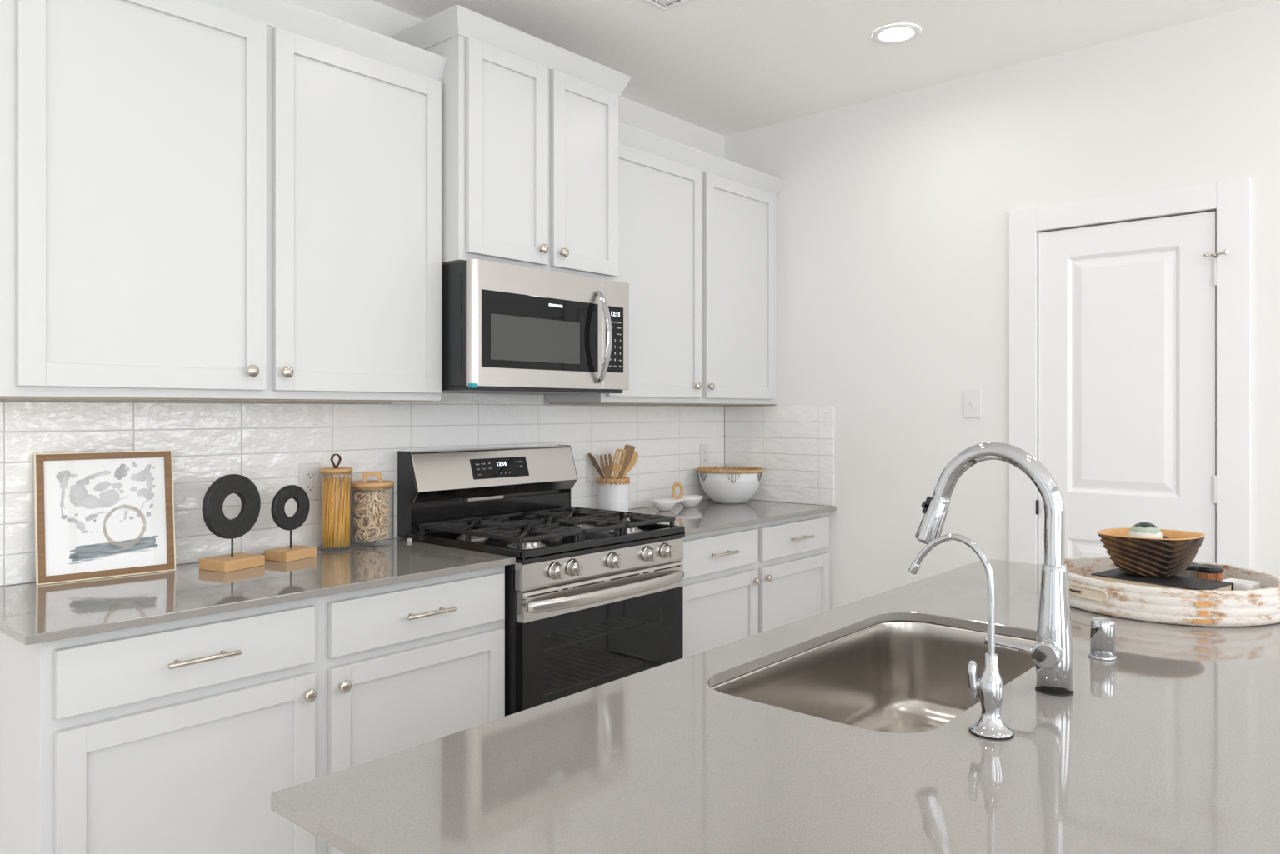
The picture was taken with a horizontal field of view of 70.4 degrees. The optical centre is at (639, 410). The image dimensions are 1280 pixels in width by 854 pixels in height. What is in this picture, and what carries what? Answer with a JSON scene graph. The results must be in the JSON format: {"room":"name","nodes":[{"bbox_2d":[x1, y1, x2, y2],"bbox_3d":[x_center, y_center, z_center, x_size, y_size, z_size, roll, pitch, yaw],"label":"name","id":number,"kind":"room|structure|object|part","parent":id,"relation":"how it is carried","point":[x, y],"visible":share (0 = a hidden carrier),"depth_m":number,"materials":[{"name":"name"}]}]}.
{"room":"kitchen","nodes":[
{"label":"kitchen","id":0,"kind":"room"},
{"bbox_2d":[0,0,724,539],"bbox_3d":[-2.290,-0.013,1.536,0.120,2.722,8.333,0,0,41],"label":"wall","id":1,"kind":"structure","parent":0,"point":[371,15],"depth_m":3.15,"materials":[{"name":"white paint"}]},
{"bbox_2d":[0,0,447,402],"bbox_3d":[-1.125,-0.567,2.498,0.361,1.078,1.208,0,0,41],"label":"upper cabinet","id":2,"kind":"object","parent":1,"relation":"attached to","point":[201,200],"visible":1,"depth_m":2.32,"materials":[{"name":"white paint"}]},
{"bbox_3d":[-1.187,-0.542,2.212,0.020,0.975,0.563,0,0,41],"label":"door","id":3,"kind":"part","parent":2,"relation":"part of","materials":[{"name":"white paint"}]},
{"bbox_3d":[-1.137,-0.036,2.530,0.282,0.016,1.146,0,0,41],"label":"panel","id":4,"kind":"part","parent":2,"relation":"part of","materials":[{"name":"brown wood"}]},
{"bbox_3d":[-1.014,-0.104,2.372,0.029,0.032,0.032,0,0,41],"label":"knob","id":5,"kind":"part","parent":2,"relation":"part of","materials":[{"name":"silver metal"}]},
{"bbox_3d":[-0.951,-0.104,2.445,0.029,0.032,0.032,0,0,41],"label":"knob","id":6,"kind":"part","parent":2,"relation":"part of","materials":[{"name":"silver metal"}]},
{"bbox_3d":[-1.131,-1.071,2.504,0.344,0.070,1.208,0,0,41],"label":"crown molding","id":7,"kind":"part","parent":2,"relation":"part of","materials":[{"name":"white paint"}]},
{"bbox_3d":[-0.806,-0.542,2.646,0.020,0.975,0.542,0,0,41],"label":"door","id":8,"kind":"part","parent":2,"relation":"part of","materials":[{"name":"white paint"}]},
{"bbox_2d":[0,393,724,586],"bbox_3d":[-0.608,0.167,3.357,0.010,0.534,3.118,0,0,41],"label":"tile backsplash","id":9,"kind":"structure","parent":1,"relation":"attached to","point":[266,444],"depth_m":2.83,"materials":[{"name":"white tile"}]},
{"bbox_2d":[299,462,320,499],"bbox_3d":[-1.038,0.223,2.854,0.007,0.116,0.072,0,0,41],"label":"wall outlet","id":10,"kind":"object","parent":9,"relation":"attached to","point":[309,475],"visible":0.91,"depth_m":2.85,"materials":[{"name":"white plastic"}]},
{"bbox_2d":[305,471,314,479],"bbox_3d":[-1.036,0.203,2.853,0.002,0.025,0.031,0,0,41],"label":"socket","id":11,"kind":"object","parent":10,"relation":"attached to","point":[309,475],"depth_m":2.85,"materials":[{"name":"grey plastic"}]},
{"bbox_2d":[305,484,314,492],"bbox_3d":[-1.036,0.242,2.853,0.002,0.025,0.031,0,0,41],"label":"socket","id":12,"kind":"object","parent":10,"relation":"attached to","point":[309,487],"depth_m":2.85,"materials":[{"name":"grey plastic"}]},
{"bbox_2d":[585,454,598,482],"bbox_3d":[-0.200,0.240,3.811,0.007,0.116,0.072,0,0,41],"label":"wall outlet","id":13,"kind":"object","parent":9,"relation":"attached to","point":[592,474],"visible":0.84,"depth_m":3.80,"materials":[{"name":"white plastic"}]},
{"bbox_2d":[590,470,595,475],"bbox_3d":[-0.198,0.260,3.810,0.002,0.025,0.031,0,0,41],"label":"socket","id":14,"kind":"object","parent":13,"relation":"attached to","point":[592,472],"depth_m":3.81,"materials":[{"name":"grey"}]},
{"bbox_2d":[700,444,709,467],"bbox_3d":[0.314,0.220,4.398,0.007,0.116,0.072,0,0,41],"label":"wall outlet","id":15,"kind":"object","parent":9,"relation":"attached to","point":[704,448],"visible":0.96,"depth_m":4.39,"materials":[{"name":"white plastic"}]},
{"bbox_2d":[388,4,630,281],"bbox_3d":[-0.453,-0.851,3.198,0.451,0.773,0.794,0,0,41],"label":"upper cabinet","id":16,"kind":"object","parent":1,"relation":"attached to","point":[530,123],"visible":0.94,"depth_m":2.99,"materials":[{"name":"white paint"}]},
{"bbox_3d":[-0.427,-0.826,2.942,0.020,0.668,0.332,0,0,41],"label":"door","id":17,"kind":"part","parent":16,"relation":"part of","materials":[{"name":"white paint"}]},
{"bbox_3d":[-0.459,-1.200,3.203,0.434,0.074,0.794,0,0,41],"label":"crown molding","id":18,"kind":"part","parent":16,"relation":"part of","materials":[{"name":"white paint"}]},
{"bbox_2d":[441,259,629,394],"bbox_3d":[-0.425,-0.263,3.157,0.525,0.400,0.715,0,0,41],"label":"microwave","id":19,"kind":"object","parent":16,"relation":"attached to","point":[507,328],"visible":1,"depth_m":2.94,"materials":[{"name":"silver metal"}]},
{"bbox_3d":[-0.332,-0.270,2.982,0.030,0.387,0.572,0,0,41],"label":"door","id":20,"kind":"part","parent":19,"relation":"part of","materials":[{"name":"silver metal"}]},
{"bbox_3d":[-0.317,-0.254,2.978,0.004,0.239,0.514,0,0,41],"label":"door glass","id":21,"kind":"part","parent":19,"relation":"part of","materials":[{"name":"black glass"}]},
{"bbox_3d":[-0.125,-0.257,3.150,0.063,0.323,0.027,0,0,41],"label":"handle","id":22,"kind":"part","parent":19,"relation":"part of","materials":[{"name":"silver metal"}]},
{"bbox_3d":[-0.090,-0.254,3.235,0.002,0.235,0.092,0,0,41],"label":"keypad glass","id":23,"kind":"part","parent":19,"relation":"part of","materials":[{"name":"black glass"}]},
{"bbox_3d":[-0.093,-0.270,3.249,0.022,0.387,0.138,0,0,41],"label":"control panel","id":24,"kind":"part","parent":19,"relation":"part of","materials":[{"name":"silver metal"}]},
{"bbox_3d":[-0.321,-0.540,3.028,0.029,0.032,0.032,0,0,41],"label":"knob","id":25,"kind":"part","parent":16,"relation":"part of","materials":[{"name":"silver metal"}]},
{"bbox_3d":[-0.259,-0.540,3.098,0.029,0.032,0.032,0,0,41],"label":"knob","id":26,"kind":"part","parent":16,"relation":"part of","materials":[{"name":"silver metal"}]},
{"bbox_3d":[-0.192,-0.826,3.210,0.020,0.668,0.324,0,0,41],"label":"door","id":27,"kind":"part","parent":16,"relation":"part of","materials":[{"name":"white paint"}]},
{"bbox_2d":[544,121,783,404],"bbox_3d":[0.156,-0.563,3.961,0.361,1.070,1.220,0,0,41],"label":"upper cabinet","id":28,"kind":"object","parent":1,"relation":"attached to","point":[697,229],"visible":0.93,"depth_m":3.82,"materials":[{"name":"white paint"}]},
{"bbox_3d":[0.069,-0.537,3.644,0.020,0.965,0.579,0,0,41],"label":"door","id":29,"kind":"part","parent":28,"relation":"part of","materials":[{"name":"white paint"}]},
{"bbox_3d":[0.134,-0.036,3.980,0.282,0.016,1.190,0,0,41],"label":"panel","id":30,"kind":"part","parent":28,"relation":"part of","materials":[{"name":"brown wood"}]},
{"bbox_3d":[0.242,-0.104,3.806,0.029,0.032,0.032,0,0,41],"label":"knob","id":31,"kind":"part","parent":28,"relation":"part of","materials":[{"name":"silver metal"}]},
{"bbox_3d":[0.150,-1.062,3.966,0.344,0.072,1.220,0,0,41],"label":"crown molding","id":32,"kind":"part","parent":28,"relation":"part of","materials":[{"name":"white paint"}]},
{"bbox_3d":[0.305,-0.104,3.878,0.029,0.032,0.032,0,0,41],"label":"knob","id":33,"kind":"part","parent":28,"relation":"part of","materials":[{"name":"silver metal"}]},
{"bbox_3d":[0.454,-0.537,4.085,0.020,0.965,0.537,0,0,41],"label":"door","id":34,"kind":"part","parent":28,"relation":"part of","materials":[{"name":"white paint"}]},
{"bbox_2d":[372,0,1278,135],"bbox_3d":[-0.082,-1.424,0.267,5.115,0.100,9.333,0,0,41],"label":"ceiling","id":35,"kind":"structure","parent":0,"point":[724,67],"depth_m":3.34,"materials":[{"name":"white paint"}]},
{"bbox_2d":[641,0,694,11],"bbox_3d":[0.096,-1.369,2.901,0.300,0.015,0.301,0,0,41],"label":"ceiling vent","id":36,"kind":"object","parent":35,"relation":"in","point":[652,2],"visible":1,"depth_m":3.05,"materials":[{"name":"white metal"}]},
{"bbox_2d":[871,23,921,44],"bbox_3d":[0.933,-1.371,3.304,0.174,0.006,0.174,0,0,41],"label":"recessed light","id":37,"kind":"object","parent":35,"relation":"in","point":[897,33],"visible":1,"depth_m":3.30,"materials":[{"name":"white paint"}]},
{"bbox_2d":[724,0,1279,609],"bbox_3d":[2.301,-0.013,2.987,4.875,2.722,0.140,0,0,41],"label":"wall","id":38,"kind":"structure","parent":0,"point":[893,211],"depth_m":3.76,"materials":[{"name":"white paint"}]},
{"bbox_2d":[725,405,834,505],"bbox_3d":[0.655,0.205,4.329,0.610,0.458,0.010,0,0,41],"label":"tile backsplash","id":39,"kind":"structure","parent":38,"relation":"attached to","point":[793,446],"depth_m":4.29,"materials":[{"name":"white tile"}]},
{"bbox_2d":[963,389,980,418],"bbox_3d":[1.356,-0.029,3.711,0.072,0.116,0.016,0,0,41],"label":"light switch","id":40,"kind":"object","parent":38,"relation":"attached to","point":[972,398],"visible":1,"depth_m":3.71,"materials":[{"name":"white plastic"}]},
{"bbox_2d":[1009,177,1250,569],"bbox_3d":[1.805,0.278,3.383,0.802,2.140,0.118,0,0,41],"label":"trim","id":41,"kind":"structure","parent":38,"relation":"attached to","point":[1231,199],"depth_m":3.21,"materials":[{"name":"white paint"}]},
{"bbox_2d":[1035,210,1229,564],"bbox_3d":[1.785,0.322,3.323,0.644,2.032,0.096,0,0,41],"label":"door","id":42,"kind":"structure","parent":38,"relation":"in","point":[1127,311],"depth_m":3.33,"materials":[{"name":"white paint"}]},
{"bbox_3d":[1.546,0.376,3.532,0.009,0.055,0.010,0,0,41],"label":"strike plate","id":43,"kind":"part","parent":42,"relation":"part of","materials":[{"name":"grey metal"}]},
{"bbox_3d":[-0.082,1.398,0.267,5.115,0.100,9.333,0,0,41],"label":"floor","id":44,"kind":"structure","parent":0,"visible":0},
{"bbox_2d":[0,565,504,853],"bbox_3d":[-0.998,0.901,2.430,0.645,0.894,1.199,0,0,41],"label":"base cabinet","id":45,"kind":"object","parent":44,"relation":"on","point":[177,737],"visible":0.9,"depth_m":2.07,"materials":[{"name":"white paint"}]},
{"bbox_3d":[-0.986,0.547,2.024,0.020,0.137,0.555,0,0,41],"label":"drawer","id":46,"kind":"part","parent":45,"relation":"part of","materials":[{"name":"white paint"}]},
{"bbox_3d":[-0.986,0.933,2.024,0.020,0.579,0.555,0,0,41],"label":"door","id":47,"kind":"part","parent":45,"relation":"part of","materials":[{"name":"white paint"}]},
{"bbox_3d":[-0.966,0.547,2.006,0.038,0.012,0.155,0,0,41],"label":"handle","id":48,"kind":"part","parent":45,"relation":"part of","materials":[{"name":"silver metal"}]},
{"bbox_2d":[0,538,515,644],"bbox_3d":[-1.013,0.444,2.425,0.630,0.019,1.243,0,0,41],"label":"countertop","id":49,"kind":"structure","parent":45,"relation":"on","point":[31,613],"depth_m":2.21,"materials":[{"name":"grey stone"}]},
{"bbox_2d":[33,450,175,584],"bbox_3d":[-1.396,0.271,2.378,0.318,0.328,0.052,0,0,-42],"label":"picture frame","id":50,"kind":"object","parent":49,"relation":"on","point":[97,515],"visible":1,"depth_m":2.37,"materials":[{"name":"brown wood"}]},
{"bbox_2d":[199,474,264,572],"bbox_3d":[-1.130,0.305,2.515,0.106,0.258,0.179,0,0,27],"label":"ring sculpture","id":51,"kind":"object","parent":49,"relation":"on","point":[214,518],"visible":1,"depth_m":2.49,"materials":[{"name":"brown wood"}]},
{"bbox_3d":[-1.130,0.379,2.515,0.005,0.055,0.005,0,0,27],"label":"rod","id":52,"kind":"part","parent":51,"relation":"part of","materials":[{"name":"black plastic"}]},
{"bbox_2d":[264,485,316,562],"bbox_3d":[-1.028,0.326,2.671,0.091,0.216,0.134,0,0,27],"label":"ring sculpture","id":53,"kind":"object","parent":49,"relation":"on","point":[292,552],"visible":1,"depth_m":2.65,"materials":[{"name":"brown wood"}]},
{"bbox_3d":[-1.028,0.378,2.671,0.005,0.058,0.005,0,0,27],"label":"rod","id":54,"kind":"part","parent":53,"relation":"part of","materials":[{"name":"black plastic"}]},
{"bbox_2d":[319,453,353,551],"bbox_3d":[-0.952,0.284,2.841,0.101,0.300,0.101,0,0,41],"label":"jar","id":55,"kind":"object","parent":49,"relation":"on","point":[335,470],"visible":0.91,"depth_m":2.82,"materials":[{"name":"clear glass"}]},
{"bbox_2d":[321,475,349,547],"bbox_3d":[-0.952,0.311,2.841,0.085,0.222,0.085,0,0,41],"label":"spaghetti","id":56,"kind":"object","parent":55,"relation":"in","point":[333,510],"visible":1,"depth_m":2.81,"materials":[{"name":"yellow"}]},
{"bbox_3d":[-0.952,0.189,2.841,0.101,0.019,0.101,0,0,41],"label":"lid","id":57,"kind":"part","parent":55,"relation":"part of","materials":[{"name":"brown wood"}]},
{"bbox_2d":[350,471,394,547],"bbox_3d":[-0.868,0.316,2.940,0.139,0.236,0.139,0,0,41],"label":"pasta jar","id":58,"kind":"object","parent":49,"relation":"on","point":[379,484],"visible":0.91,"depth_m":2.91,"materials":[{"name":"clear glass"}]},
{"bbox_3d":[-0.868,0.241,2.940,0.139,0.022,0.139,0,0,41],"label":"lid","id":59,"kind":"part","parent":58,"relation":"part of","materials":[{"name":"brown wood"}]},
{"bbox_3d":[-0.868,0.214,2.940,0.060,0.033,0.016,0,0,-17],"label":"lid handle","id":60,"kind":"part","parent":58,"relation":"part of","materials":[{"name":"brown wood"}]},
{"bbox_2d":[352,490,392,542],"bbox_3d":[-0.868,0.339,2.941,0.124,0.168,0.124,0,0,41],"label":"pasta","id":61,"kind":"object","parent":58,"relation":"in","point":[376,500],"visible":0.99,"depth_m":2.92,"materials":[{"name":"beige food"}]},
{"bbox_3d":[-0.801,0.689,2.199,0.029,0.032,0.032,0,0,41],"label":"knob","id":62,"kind":"part","parent":45,"relation":"part of","materials":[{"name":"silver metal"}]},
{"bbox_3d":[-0.740,0.689,2.268,0.029,0.032,0.032,0,0,41],"label":"knob","id":63,"kind":"part","parent":45,"relation":"part of","materials":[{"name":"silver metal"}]},
{"bbox_3d":[-0.591,0.547,2.475,0.020,0.137,0.559,0,0,41],"label":"drawer","id":64,"kind":"part","parent":45,"relation":"part of","materials":[{"name":"white paint"}]},
{"bbox_3d":[-0.591,0.933,2.475,0.020,0.579,0.559,0,0,41],"label":"door","id":65,"kind":"part","parent":45,"relation":"part of","materials":[{"name":"white paint"}]},
{"bbox_3d":[-0.570,0.547,2.457,0.038,0.012,0.155,0,0,41],"label":"handle","id":66,"kind":"part","parent":45,"relation":"part of","materials":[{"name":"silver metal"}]},
{"bbox_2d":[397,445,684,716],"bbox_3d":[-0.315,0.743,3.151,0.694,1.210,0.765,0,0,41],"label":"gas range","id":67,"kind":"object","parent":44,"relation":"on","point":[594,597],"visible":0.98,"depth_m":3.09,"materials":[{"name":"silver metal"}]},
{"bbox_3d":[-0.564,0.421,3.060,0.112,0.017,0.112,0,0,41],"label":"burner","id":68,"kind":"part","parent":67,"relation":"part of","materials":[{"name":"silver metal"}]},
{"bbox_3d":[-0.549,0.365,3.356,0.061,0.125,0.747,0,0,41],"label":"panel","id":69,"kind":"part","parent":67,"relation":"part of","materials":[{"name":"black metal"}]},
{"bbox_3d":[-0.360,0.421,2.882,0.126,0.017,0.126,0,0,41],"label":"burner","id":70,"kind":"part","parent":67,"relation":"part of","materials":[{"name":"silver metal"}]},
{"bbox_2d":[404,514,684,564],"bbox_3d":[-0.318,0.430,3.153,0.606,0.041,0.765,0,0,41],"label":"cooktop","id":71,"kind":"object","parent":67,"relation":"in","point":[573,548],"depth_m":2.97,"materials":[{"name":"black metal"}]},
{"bbox_3d":[-0.250,0.489,2.762,0.028,0.053,0.053,0,0,41],"label":"knob","id":72,"kind":"part","parent":67,"relation":"part of","materials":[{"name":"silver metal"}]},
{"bbox_3d":[-0.201,0.489,2.819,0.028,0.053,0.053,0,0,41],"label":"knob","id":73,"kind":"part","parent":67,"relation":"part of","materials":[{"name":"silver metal"}]},
{"bbox_3d":[-0.109,0.492,2.971,0.040,0.082,0.759,0,0,41],"label":"control panel","id":74,"kind":"part","parent":67,"relation":"part of","materials":[{"name":"silver metal"}]},
{"bbox_2d":[515,560,684,712],"bbox_3d":[-0.253,0.835,3.097,0.532,0.597,0.754,0,0,41],"label":"oven","id":75,"kind":"object","parent":67,"relation":"in","point":[578,633],"depth_m":3.09,"materials":[{"name":"black glass"}]},
{"bbox_3d":[-0.081,0.489,2.956,0.028,0.053,0.053,0,0,41],"label":"knob","id":76,"kind":"part","parent":67,"relation":"part of","materials":[{"name":"silver metal"}]},
{"bbox_3d":[-0.054,0.421,3.231,0.126,0.017,0.126,0,0,41],"label":"burner","id":77,"kind":"part","parent":67,"relation":"part of","materials":[{"name":"silver metal"}]},
{"bbox_3d":[0.034,0.489,3.087,0.028,0.053,0.053,0,0,41],"label":"knob","id":78,"kind":"part","parent":67,"relation":"part of","materials":[{"name":"silver metal"}]},
{"bbox_3d":[0.096,0.489,3.157,0.028,0.053,0.053,0,0,41],"label":"knob","id":79,"kind":"part","parent":67,"relation":"part of","materials":[{"name":"silver metal"}]},
{"bbox_2d":[680,511,829,657],"bbox_3d":[0.287,0.901,3.896,0.645,0.894,1.144,0,0,41],"label":"base cabinet","id":80,"kind":"object","parent":44,"relation":"on","point":[739,582],"visible":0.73,"depth_m":3.65,"materials":[{"name":"white paint"}]},
{"bbox_3d":[0.301,0.547,3.493,0.020,0.137,0.517,0,0,41],"label":"drawer","id":81,"kind":"part","parent":80,"relation":"part of","materials":[{"name":"white paint"}]},
{"bbox_3d":[0.301,0.933,3.493,0.020,0.579,0.517,0,0,41],"label":"door","id":82,"kind":"part","parent":80,"relation":"part of","materials":[{"name":"white paint"}]},
{"bbox_3d":[0.321,0.547,3.475,0.038,0.012,0.155,0,0,41],"label":"handle","id":83,"kind":"part","parent":80,"relation":"part of","materials":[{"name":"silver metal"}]},
{"bbox_2d":[626,499,836,535],"bbox_3d":[0.281,0.444,3.902,0.630,0.019,1.146,0,0,41],"label":"countertop","id":84,"kind":"structure","parent":80,"relation":"on","point":[709,515],"depth_m":3.86,"materials":[{"name":"grey stone"}]},
{"bbox_2d":[597,476,629,516],"bbox_3d":[-0.109,0.356,3.780,0.136,0.155,0.136,0,0,41],"label":"utensil crock","id":85,"kind":"object","parent":84,"relation":"on","point":[613,493],"visible":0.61,"depth_m":3.73,"materials":[{"name":"white ceramic"}]},
{"bbox_2d":[588,453,604,478],"bbox_3d":[-0.141,0.298,3.779,0.148,0.244,0.010,0,0,-1],"label":"wooden spoon","id":86,"kind":"object","parent":85,"relation":"in","point":[595,463],"visible":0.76,"depth_m":3.77,"materials":[{"name":"brown wood"}]},
{"bbox_2d":[600,453,613,479],"bbox_3d":[-0.133,0.297,3.753,0.068,0.243,0.029,0,0,-25],"label":"fork","id":87,"kind":"object","parent":85,"relation":"in","point":[607,470],"visible":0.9,"depth_m":3.75,"materials":[{"name":"brown wood"}]},
{"bbox_2d":[612,448,625,479],"bbox_3d":[-0.100,0.288,3.766,0.086,0.261,0.014,0,0,9],"label":"slotted turner","id":88,"kind":"object","parent":85,"relation":"in","point":[617,467],"visible":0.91,"depth_m":3.76,"materials":[{"name":"brown wood"}]},
{"bbox_2d":[617,444,634,479],"bbox_3d":[-0.077,0.280,3.791,0.116,0.279,0.014,0,0,-8],"label":"wooden spatula","id":89,"kind":"object","parent":85,"relation":"in","point":[629,449],"visible":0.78,"depth_m":3.79,"materials":[{"name":"brown wood"}]},
{"bbox_2d":[622,450,638,478],"bbox_3d":[-0.079,0.295,3.805,0.149,0.251,0.015,0,0,-11],"label":"wooden spoon","id":90,"kind":"object","parent":85,"relation":"in","point":[635,457],"visible":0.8,"depth_m":3.81,"materials":[{"name":"brown wood"}]},
{"bbox_2d":[650,481,703,510],"bbox_3d":[0.167,0.374,4.022,0.104,0.120,0.336,0,0,38],"label":"dip bowl","id":91,"kind":"object","parent":84,"relation":"on","point":[687,501],"visible":1,"depth_m":4.01,"materials":[{"name":"white ceramic"}]},
{"bbox_3d":[0.167,0.361,4.022,0.058,0.093,0.013,0,0,-23],"label":"loop handle","id":92,"kind":"part","parent":91,"relation":"part of","materials":[{"name":"brown wood"}]},
{"bbox_2d":[697,465,763,504],"bbox_3d":[0.426,0.352,4.289,0.314,0.164,0.315,0,0,41],"label":"bowl","id":93,"kind":"object","parent":84,"relation":"on","point":[726,485],"visible":1,"depth_m":4.18,"materials":[{"name":"white ceramic"}]},
{"bbox_3d":[0.468,0.684,3.647,0.029,0.032,0.032,0,0,41],"label":"knob","id":94,"kind":"part","parent":80,"relation":"part of","materials":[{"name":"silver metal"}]},
{"bbox_3d":[0.527,0.684,3.715,0.029,0.032,0.032,0,0,41],"label":"knob","id":95,"kind":"part","parent":80,"relation":"part of","materials":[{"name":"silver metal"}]},
{"bbox_3d":[0.674,0.547,3.918,0.020,0.137,0.542,0,0,41],"label":"drawer","id":96,"kind":"part","parent":80,"relation":"part of","materials":[{"name":"white paint"}]},
{"bbox_3d":[0.674,0.933,3.918,0.020,0.579,0.542,0,0,41],"label":"door","id":97,"kind":"part","parent":80,"relation":"part of","materials":[{"name":"white paint"}]},
{"bbox_3d":[0.694,0.547,3.900,0.038,0.012,0.155,0,0,41],"label":"handle","id":98,"kind":"part","parent":80,"relation":"part of","materials":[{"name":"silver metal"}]},
{"bbox_3d":[0.705,0.901,1.556,0.970,0.894,2.010,0,0,41],"label":"cabinet","id":99,"kind":"object","parent":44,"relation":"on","visible":0},
{"bbox_2d":[270,559,1279,853],"bbox_3d":[0.783,0.444,1.421,1.295,0.019,2.174,0,0,41],"label":"countertop","id":100,"kind":"structure","parent":99,"relation":"on","point":[1170,745],"depth_m":1.11,"materials":[{"name":"grey stone"}]},
{"bbox_2d":[711,620,1035,733],"bbox_3d":[0.460,0.557,1.591,0.428,0.207,0.778,0,0,41],"label":"undermount sink","id":101,"kind":"object","parent":100,"relation":"in","point":[896,677],"visible":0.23,"depth_m":1.88,"materials":[{"name":"silver metal"}]},
{"bbox_2d":[908,533,1014,740],"bbox_3d":[0.440,0.302,1.253,0.146,0.264,0.057,0,0,41],"label":"water tap","id":102,"kind":"object","parent":100,"relation":"on","point":[989,688],"visible":1,"depth_m":1.22,"materials":[{"name":"grey metal"}]},
{"bbox_3d":[0.433,0.252,1.258,0.117,0.163,0.009,0,0,41],"label":"spout","id":103,"kind":"part","parent":102,"relation":"part of","materials":[{"name":"silver metal"}]},
{"bbox_3d":[0.460,0.365,1.229,0.030,0.049,0.016,0,0,26],"label":"lever","id":104,"kind":"part","parent":102,"relation":"part of","materials":[{"name":"silver metal"}]},
{"bbox_2d":[915,441,1073,696],"bbox_3d":[0.561,0.242,1.465,0.252,0.384,0.073,0,0,41],"label":"kitchen faucet","id":105,"kind":"object","parent":100,"relation":"on","point":[1052,653],"visible":0.98,"depth_m":1.40,"materials":[{"name":"grey metal"}]},
{"bbox_3d":[0.574,0.147,1.466,0.210,0.193,0.029,0,0,41],"label":"spout","id":106,"kind":"part","parent":105,"relation":"part of","materials":[{"name":"silver metal"}]},
{"bbox_3d":[0.579,0.367,1.414,0.085,0.017,0.012,0,0,41],"label":"lever","id":107,"kind":"part","parent":105,"relation":"part of","materials":[{"name":"silver metal"}]},
{"bbox_2d":[1088,617,1116,660],"bbox_3d":[0.814,0.401,1.597,0.045,0.066,0.045,0,0,41],"label":"air gap cap","id":108,"kind":"object","parent":100,"relation":"on","point":[1102,629],"visible":1,"depth_m":1.58,"materials":[{"name":"silver metal"}]},
{"bbox_2d":[1064,555,1279,626],"bbox_3d":[1.180,0.398,2.048,0.475,0.072,0.475,0,0,41],"label":"round tray","id":109,"kind":"object","parent":100,"relation":"on","point":[1168,606],"visible":0.67,"depth_m":1.86,"materials":[{"name":"white paint"}]},
{"bbox_3d":[0.950,0.394,1.983,0.005,0.006,0.031,0,0,-14],"label":"iron pull","id":110,"kind":"part","parent":109,"relation":"part of","materials":[{"name":"black plastic"}]},
{"bbox_2d":[1090,567,1233,590],"bbox_3d":[1.168,0.398,2.037,0.140,0.044,0.243,0,0,-37],"label":"hardcover book","id":111,"kind":"object","parent":109,"relation":"on","point":[1115,575],"visible":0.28,"depth_m":2.00,"materials":[{"name":"black paper"}]},
{"bbox_2d":[1096,527,1204,577],"bbox_3d":[1.171,0.328,2.082,0.198,0.095,0.197,0,0,-45],"label":"bowl","id":112,"kind":"object","parent":111,"relation":"on","point":[1142,557],"visible":0.97,"depth_m":2.03,"materials":[{"name":"brown wood"}]},
{"bbox_2d":[1127,521,1162,538],"bbox_3d":[1.161,0.291,2.086,0.071,0.071,0.071,0,0,41],"label":"decorative ball","id":113,"kind":"object","parent":112,"relation":"in","point":[1143,529],"visible":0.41,"depth_m":2.06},
{"bbox_2d":[1177,563,1199,577],"bbox_3d":[1.303,0.392,2.158,0.060,0.056,0.060,0,0,41],"label":"brush","id":114,"kind":"object","parent":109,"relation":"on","point":[1190,572],"visible":0.19,"depth_m":2.13,"materials":[{"name":"black plastic"}]},
{"bbox_2d":[1195,564,1224,580],"bbox_3d":[1.305,0.388,2.080,0.056,0.064,0.057,0,0,41],"label":"brush","id":115,"kind":"object","parent":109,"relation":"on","point":[1204,572],"visible":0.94,"depth_m":2.06,"materials":[{"name":"brown wood"}]},
{"bbox_2d":[1220,578,1260,590],"bbox_3d":[1.345,0.401,2.033,0.060,0.038,0.066,0,0,-34],"label":"dish","id":116,"kind":"object","parent":109,"relation":"on","point":[1238,584],"visible":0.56,"depth_m":2.01,"materials":[{"name":"white ceramic"}]}
]}

